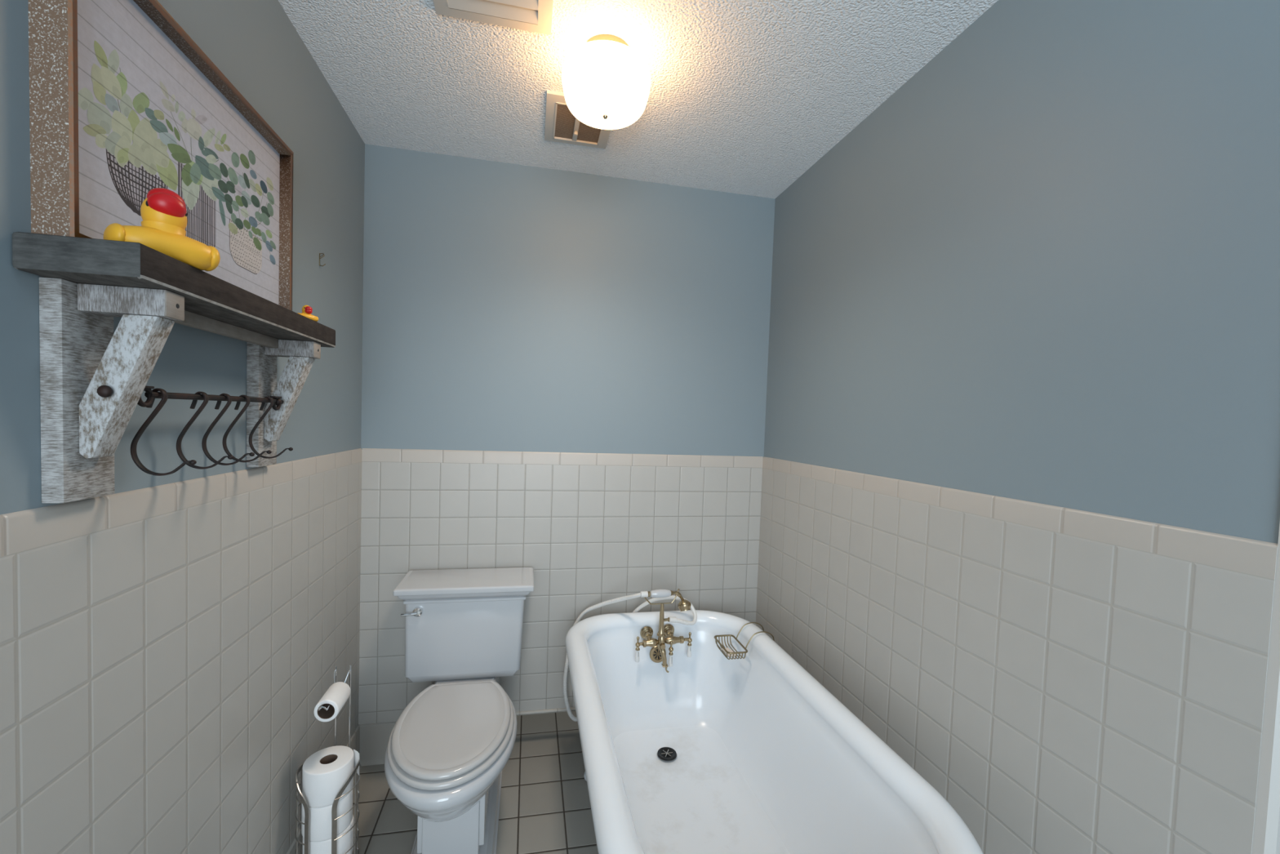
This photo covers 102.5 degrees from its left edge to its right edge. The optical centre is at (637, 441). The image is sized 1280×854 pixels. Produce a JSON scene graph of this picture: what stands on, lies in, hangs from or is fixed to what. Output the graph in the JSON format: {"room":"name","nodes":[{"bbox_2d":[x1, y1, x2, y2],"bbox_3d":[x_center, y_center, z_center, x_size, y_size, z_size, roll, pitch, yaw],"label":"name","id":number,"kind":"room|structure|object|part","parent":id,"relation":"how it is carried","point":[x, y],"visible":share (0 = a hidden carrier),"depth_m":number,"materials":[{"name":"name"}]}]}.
{"room":"bathroom","nodes":[
{"label":"bathroom","id":0,"kind":"room"},
{"bbox_2d":[0,0,364,853],"bbox_3d":[-0.843,0.136,0.657,0.120,2.379,5.250,1,2,-12],"label":"wall","id":1,"kind":"structure","parent":0,"point":[171,645],"depth_m":0.99,"materials":[{"name":"grey paint"}]},
{"bbox_2d":[12,231,335,502],"bbox_3d":[-0.779,-0.101,0.982,0.136,0.344,0.680,1,2,-12],"label":"wooden shelf","id":2,"kind":"object","parent":1,"relation":"attached to","point":[93,379],"visible":0.98,"depth_m":0.71,"materials":[{"name":"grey wood"}]},
{"bbox_3d":[-0.713,-0.195,0.725,0.104,0.037,0.040,1,2,-12],"label":"bracket arm","id":3,"kind":"part","parent":2,"relation":"part of","materials":[{"name":"white wood"}]},
{"bbox_2d":[28,0,293,311],"bbox_3d":[-0.814,-0.487,0.963,0.041,0.425,0.636,1,2,-12],"label":"framed print","id":4,"kind":"object","parent":2,"relation":"on","point":[125,104],"visible":0.97,"depth_m":0.82,"materials":[{"name":"brown wood"}]},
{"bbox_2d":[103,187,220,271],"bbox_3d":[-0.696,-0.314,0.753,0.090,0.104,0.124,3,3,32],"label":"rubber duck","id":5,"kind":"object","parent":2,"relation":"on","point":[163,213],"visible":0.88,"depth_m":0.73},
{"bbox_2d":[130,388,196,475],"bbox_3d":[-0.742,-0.014,0.805,0.086,0.137,0.009,1,2,-12],"label":"iron hook","id":6,"kind":"object","parent":2,"relation":"hanging from","point":[134,443],"visible":0.98,"depth_m":0.80,"materials":[{"name":"black metal"}]},
{"bbox_2d":[176,391,233,469],"bbox_3d":[-0.764,-0.019,0.908,0.086,0.137,0.009,1,2,-12],"label":"iron hook","id":7,"kind":"object","parent":2,"relation":"hanging from","point":[204,403],"visible":0.95,"depth_m":0.90,"materials":[{"name":"black metal"}]},
{"bbox_3d":[-0.785,-0.081,0.972,0.010,0.013,0.391,1,2,-12],"label":"hook rod","id":8,"kind":"part","parent":2,"relation":"part of","materials":[{"name":"metal"}]},
{"bbox_3d":[-0.796,-0.216,0.965,0.020,0.021,0.457,1,2,-12],"label":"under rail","id":9,"kind":"part","parent":2,"relation":"part of","materials":[{"name":"white wood"}]},
{"bbox_2d":[201,393,254,465],"bbox_3d":[-0.779,-0.022,0.978,0.086,0.137,0.009,1,2,-12],"label":"iron hook","id":10,"kind":"object","parent":2,"relation":"hanging from","point":[209,456],"visible":0.93,"depth_m":0.97,"materials":[{"name":"black metal"}]},
{"bbox_2d":[222,395,271,462],"bbox_3d":[-0.792,-0.025,1.042,0.086,0.137,0.009,1,2,-12],"label":"iron hook","id":11,"kind":"object","parent":2,"relation":"hanging from","point":[237,404],"visible":0.88,"depth_m":1.04,"materials":[{"name":"black metal"}]},
{"bbox_2d":[248,396,293,458],"bbox_3d":[-0.812,-0.030,1.138,0.086,0.137,0.009,1,2,-12],"label":"iron hook","id":12,"kind":"object","parent":2,"relation":"hanging from","point":[262,406],"visible":0.96,"depth_m":1.13,"materials":[{"name":"black metal"}]},
{"bbox_3d":[-0.816,-0.218,1.216,0.104,0.037,0.040,1,2,-12],"label":"bracket arm","id":13,"kind":"part","parent":2,"relation":"part of","materials":[{"name":"white wood"}]},
{"bbox_2d":[297,305,318,321],"bbox_3d":[-0.778,-0.300,1.204,0.034,0.037,0.047,3,3,29],"label":"rubber duck","id":14,"kind":"object","parent":2,"relation":"on","point":[307,310],"visible":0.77,"depth_m":1.20},
{"bbox_3d":[-0.671,0.684,0.054,0.005,1.033,3.950,1,2,-12],"label":"tile panel","id":15,"kind":"part","parent":1,"relation":"part of","materials":[{"name":"white tile"}]},
{"bbox_2d":[319,253,325,266],"bbox_3d":[-0.946,-0.545,1.541,0.018,0.040,0.004,1,2,-12],"label":"hook","id":16,"kind":"object","parent":1,"relation":"attached to","point":[319,253],"visible":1,"depth_m":1.54,"materials":[{"name":"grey metal"}]},
{"bbox_2d":[286,724,361,853],"bbox_3d":[-0.682,1.277,0.080,0.023,0.156,3.950,1,2,-12],"label":"baseboard","id":17,"kind":"structure","parent":1,"relation":"attached to","point":[355,739],"depth_m":1.92,"materials":[{"name":"tile"}]},
{"bbox_2d":[352,711,598,853],"bbox_3d":[0.518,1.420,1.004,2.990,0.120,5.490,1,2,-12],"label":"floor","id":18,"kind":"structure","parent":0,"point":[545,807],"depth_m":1.83,"materials":[{"name":"tile"}]},
{"bbox_2d":[294,665,359,853],"bbox_3d":[-0.858,0.976,1.423,0.180,0.638,0.180,1,2,-12],"label":"toilet paper stand","id":19,"kind":"object","parent":18,"relation":"on","point":[357,794],"visible":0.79,"depth_m":1.38,"materials":[{"name":"metal"}]},
{"bbox_3d":[-0.862,1.090,1.429,0.152,0.389,0.149,1,2,-12],"label":"strap frame","id":20,"kind":"part","parent":19,"relation":"part of","materials":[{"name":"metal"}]},
{"bbox_2d":[313,681,351,721],"bbox_3d":[-0.843,0.720,1.420,0.061,0.061,0.100,1,2,-12],"label":"toilet paper roll","id":21,"kind":"object","parent":19,"relation":"hanging from","point":[336,695],"visible":0.98,"depth_m":1.40,"materials":[{"name":"white paper"}]},
{"bbox_3d":[-0.852,0.974,1.428,0.043,0.634,0.164,1,2,-12],"label":"roll arm","id":22,"kind":"part","parent":19,"relation":"part of","materials":[{"name":"silver metal"}]},
{"bbox_3d":[-0.867,1.205,1.432,0.122,0.093,0.122,1,2,-12],"label":"toilet paper roll","id":23,"kind":"object","parent":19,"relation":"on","visible":0},
{"bbox_2d":[302,814,354,853],"bbox_3d":[-0.860,1.112,1.429,0.122,0.093,0.122,1,2,-12],"label":"toilet paper roll","id":24,"kind":"object","parent":23,"relation":"on","point":[345,842],"visible":0.44,"depth_m":1.39,"materials":[{"name":"white paper"}]},
{"bbox_2d":[301,786,353,841],"bbox_3d":[-0.860,1.018,1.424,0.122,0.093,0.122,1,2,-12],"label":"toilet paper roll","id":25,"kind":"object","parent":24,"relation":"on","point":[320,818],"visible":0.48,"depth_m":1.37,"materials":[{"name":"white paper"}]},
{"bbox_2d":[302,745,359,807],"bbox_3d":[-0.856,0.925,1.421,0.122,0.093,0.122,3,2,20],"label":"toilet paper roll","id":26,"kind":"object","parent":25,"relation":"on","point":[324,772],"visible":0.91,"depth_m":1.38,"materials":[{"name":"white paper"}]},
{"bbox_2d":[384,567,533,853],"bbox_3d":[-0.597,0.909,1.701,0.478,0.768,0.780,1,2,-12],"label":"toilet","id":27,"kind":"object","parent":18,"relation":"on","point":[447,752],"visible":1,"depth_m":1.69,"materials":[{"name":"grey ceramic"}]},
{"bbox_3d":[-0.792,0.603,1.801,0.068,0.034,0.031,1,2,-12],"label":"flush handle","id":28,"kind":"part","parent":27,"relation":"part of","materials":[{"name":"silver metal"}]},
{"bbox_3d":[-0.568,0.892,1.579,0.364,0.019,0.494,1,2,-12],"label":"seat","id":29,"kind":"part","parent":27,"relation":"part of","materials":[{"name":"grey plastic"}]},
{"bbox_3d":[-0.567,0.871,1.578,0.342,0.019,0.482,1,2,-12],"label":"seat lid","id":30,"kind":"part","parent":27,"relation":"part of","materials":[{"name":"grey plastic"}]},
{"bbox_3d":[-0.575,1.001,1.599,0.384,0.194,0.563,1,2,-12],"label":"bowl","id":31,"kind":"part","parent":27,"relation":"part of","materials":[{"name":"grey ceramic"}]},
{"bbox_3d":[-0.637,0.545,1.937,0.478,0.062,0.238,1,2,-12],"label":"tank lid","id":32,"kind":"part","parent":27,"relation":"part of","materials":[{"name":"grey ceramic"}]},
{"bbox_3d":[-0.646,0.722,1.955,0.414,0.297,0.202,1,2,-12],"label":"tank","id":33,"kind":"part","parent":27,"relation":"part of","materials":[{"name":"grey ceramic"}]},
{"bbox_2d":[564,609,983,853],"bbox_3d":[0.210,1.033,1.441,0.766,0.597,1.472,1,2,-12],"label":"bathtub","id":34,"kind":"object","parent":18,"relation":"on","point":[712,753],"visible":0.95,"depth_m":1.60,"materials":[{"name":"white ceramic"}]},
{"bbox_2d":[563,589,697,721],"bbox_3d":[-0.029,0.865,2.074,0.516,0.588,0.167,3,2,13],"label":"shower","id":35,"kind":"object","parent":34,"relation":"on","point":[684,604],"visible":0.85,"depth_m":2.06,"materials":[{"name":"white plastic"}]},
{"bbox_3d":[0.080,0.850,2.050,0.068,0.068,0.015,1,2,-12],"label":"overflow plate","id":36,"kind":"part","parent":34,"relation":"part of","materials":[{"name":"gold metal"}]},
{"bbox_2d":[635,588,692,672],"bbox_3d":[0.102,0.735,2.018,0.229,0.319,0.093,1,2,-12],"label":"tub faucet","id":37,"kind":"object","parent":34,"relation":"attached to","point":[668,630],"visible":1,"depth_m":2.00,"materials":[{"name":"gold metal"}]},
{"bbox_3d":[-0.002,0.832,1.989,0.017,0.048,0.017,1,2,-12],"label":"porcelain lever","id":38,"kind":"part","parent":37,"relation":"part of","materials":[{"name":"white ceramic"}]},
{"bbox_3d":[0.000,0.782,1.987,0.019,0.052,0.019,1,2,-12],"label":"cross handle","id":39,"kind":"part","parent":37,"relation":"part of","materials":[{"name":"gold metal"}]},
{"bbox_3d":[0.099,0.832,1.993,0.033,0.079,0.038,1,2,-12],"label":"spout","id":40,"kind":"part","parent":37,"relation":"part of","materials":[{"name":"gold metal"}]},
{"bbox_3d":[0.128,0.852,1.994,0.017,0.048,0.017,1,2,-12],"label":"porcelain lever","id":41,"kind":"part","parent":37,"relation":"part of","materials":[{"name":"white ceramic"}]},
{"bbox_3d":[0.130,0.802,1.992,0.019,0.052,0.019,1,2,-12],"label":"cross handle","id":42,"kind":"part","parent":37,"relation":"part of","materials":[{"name":"gold metal"}]},
{"bbox_3d":[0.204,0.831,2.032,0.017,0.048,0.017,1,2,-12],"label":"porcelain lever","id":43,"kind":"part","parent":37,"relation":"part of","materials":[{"name":"white ceramic"}]},
{"bbox_3d":[0.206,0.781,2.030,0.019,0.052,0.019,1,2,-12],"label":"cross handle","id":44,"kind":"part","parent":37,"relation":"part of","materials":[{"name":"gold metal"}]},
{"bbox_2d":[714,622,774,659],"bbox_3d":[0.408,0.757,1.960,0.199,0.098,0.157,1,2,-12],"label":"basket","id":45,"kind":"object","parent":34,"relation":"attached to","point":[762,631],"visible":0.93,"depth_m":1.94,"materials":[{"name":"gold metal"}]},
{"bbox_2d":[720,647,735,657],"bbox_3d":[0.342,0.795,1.935,0.034,0.007,0.064,1,2,-24],"label":"soap bar","id":46,"kind":"object","parent":45,"relation":"in","point":[727,649],"visible":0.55,"depth_m":1.93,"materials":[{"name":"beige"}]},
{"bbox_2d":[358,143,775,724],"bbox_3d":[-0.204,0.096,2.206,1.778,2.379,0.120,1,2,-12],"label":"wall","id":47,"kind":"structure","parent":0,"point":[564,373],"depth_m":2.11,"materials":[{"name":"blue paint"}]},
{"bbox_2d":[359,721,395,765],"bbox_3d":[-0.883,1.192,2.047,0.430,0.156,0.023,1,2,-12],"label":"baseboard","id":48,"kind":"structure","parent":47,"relation":"attached to","point":[374,737],"depth_m":2.01,"materials":[{"name":"tile"}]},
{"bbox_2d":[515,706,575,715],"bbox_3d":[-0.073,1.143,2.219,1.223,0.016,0.012,1,2,-12],"label":"trim","id":49,"kind":"structure","parent":47,"relation":"attached to","point":[572,708],"depth_m":2.15,"materials":[{"name":"tile"}]},
{"bbox_3d":[-0.269,0.692,2.161,1.653,1.188,0.004,1,2,-12],"label":"tile panel","id":50,"kind":"part","parent":47,"relation":"part of","materials":[{"name":"white tile"}]},
{"bbox_2d":[278,0,998,198],"bbox_3d":[0.604,-1.075,0.904,2.990,0.120,5.490,1,2,-12],"label":"ceiling","id":51,"kind":"structure","parent":0,"point":[745,97],"depth_m":1.48,"materials":[{"name":"white paint"}]},
{"bbox_2d":[433,0,552,35],"bbox_3d":[-0.322,-1.048,1.111,0.281,0.014,0.392,1,2,-12],"label":"ceiling vent","id":52,"kind":"object","parent":51,"relation":"in","point":[533,15],"visible":1,"depth_m":1.26,"materials":[{"name":"grey metal"}]},
{"bbox_2d":[544,89,610,148],"bbox_3d":[-0.198,-1.062,1.724,0.220,0.026,0.271,1,2,-12],"label":"ceiling vent","id":53,"kind":"object","parent":51,"relation":"in","point":[562,126],"visible":0.74,"depth_m":1.75,"materials":[{"name":"grey"}]},
{"bbox_2d":[561,34,650,129],"bbox_3d":[-0.086,-0.969,1.397,0.241,0.178,0.241,1,2,-12],"label":"ceiling light","id":54,"kind":"object","parent":51,"relation":"attached to","point":[606,82],"visible":1,"depth_m":1.32,"materials":[{"name":"white glass"}]},
{"bbox_2d":[755,0,1279,853],"bbox_3d":[0.652,0.127,2.162,0.120,2.379,2.922,1,2,-12],"label":"wall","id":55,"kind":"structure","parent":0,"point":[1020,518],"depth_m":1.04,"materials":[{"name":"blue paint"}]},
{"bbox_3d":[0.712,0.673,1.535,0.005,1.033,1.622,1,2,-12],"label":"tile panel","id":56,"kind":"part","parent":55,"relation":"part of","materials":[{"name":"white tile"}]},
{"bbox_2d":[1251,524,1279,853],"bbox_3d":[0.931,0.394,0.728,0.084,1.980,0.019,1,2,-12],"label":"trim","id":57,"kind":"structure","parent":55,"relation":"attached to","point":[1266,833],"depth_m":0.72,"materials":[{"name":"grey paint"}]}
]}

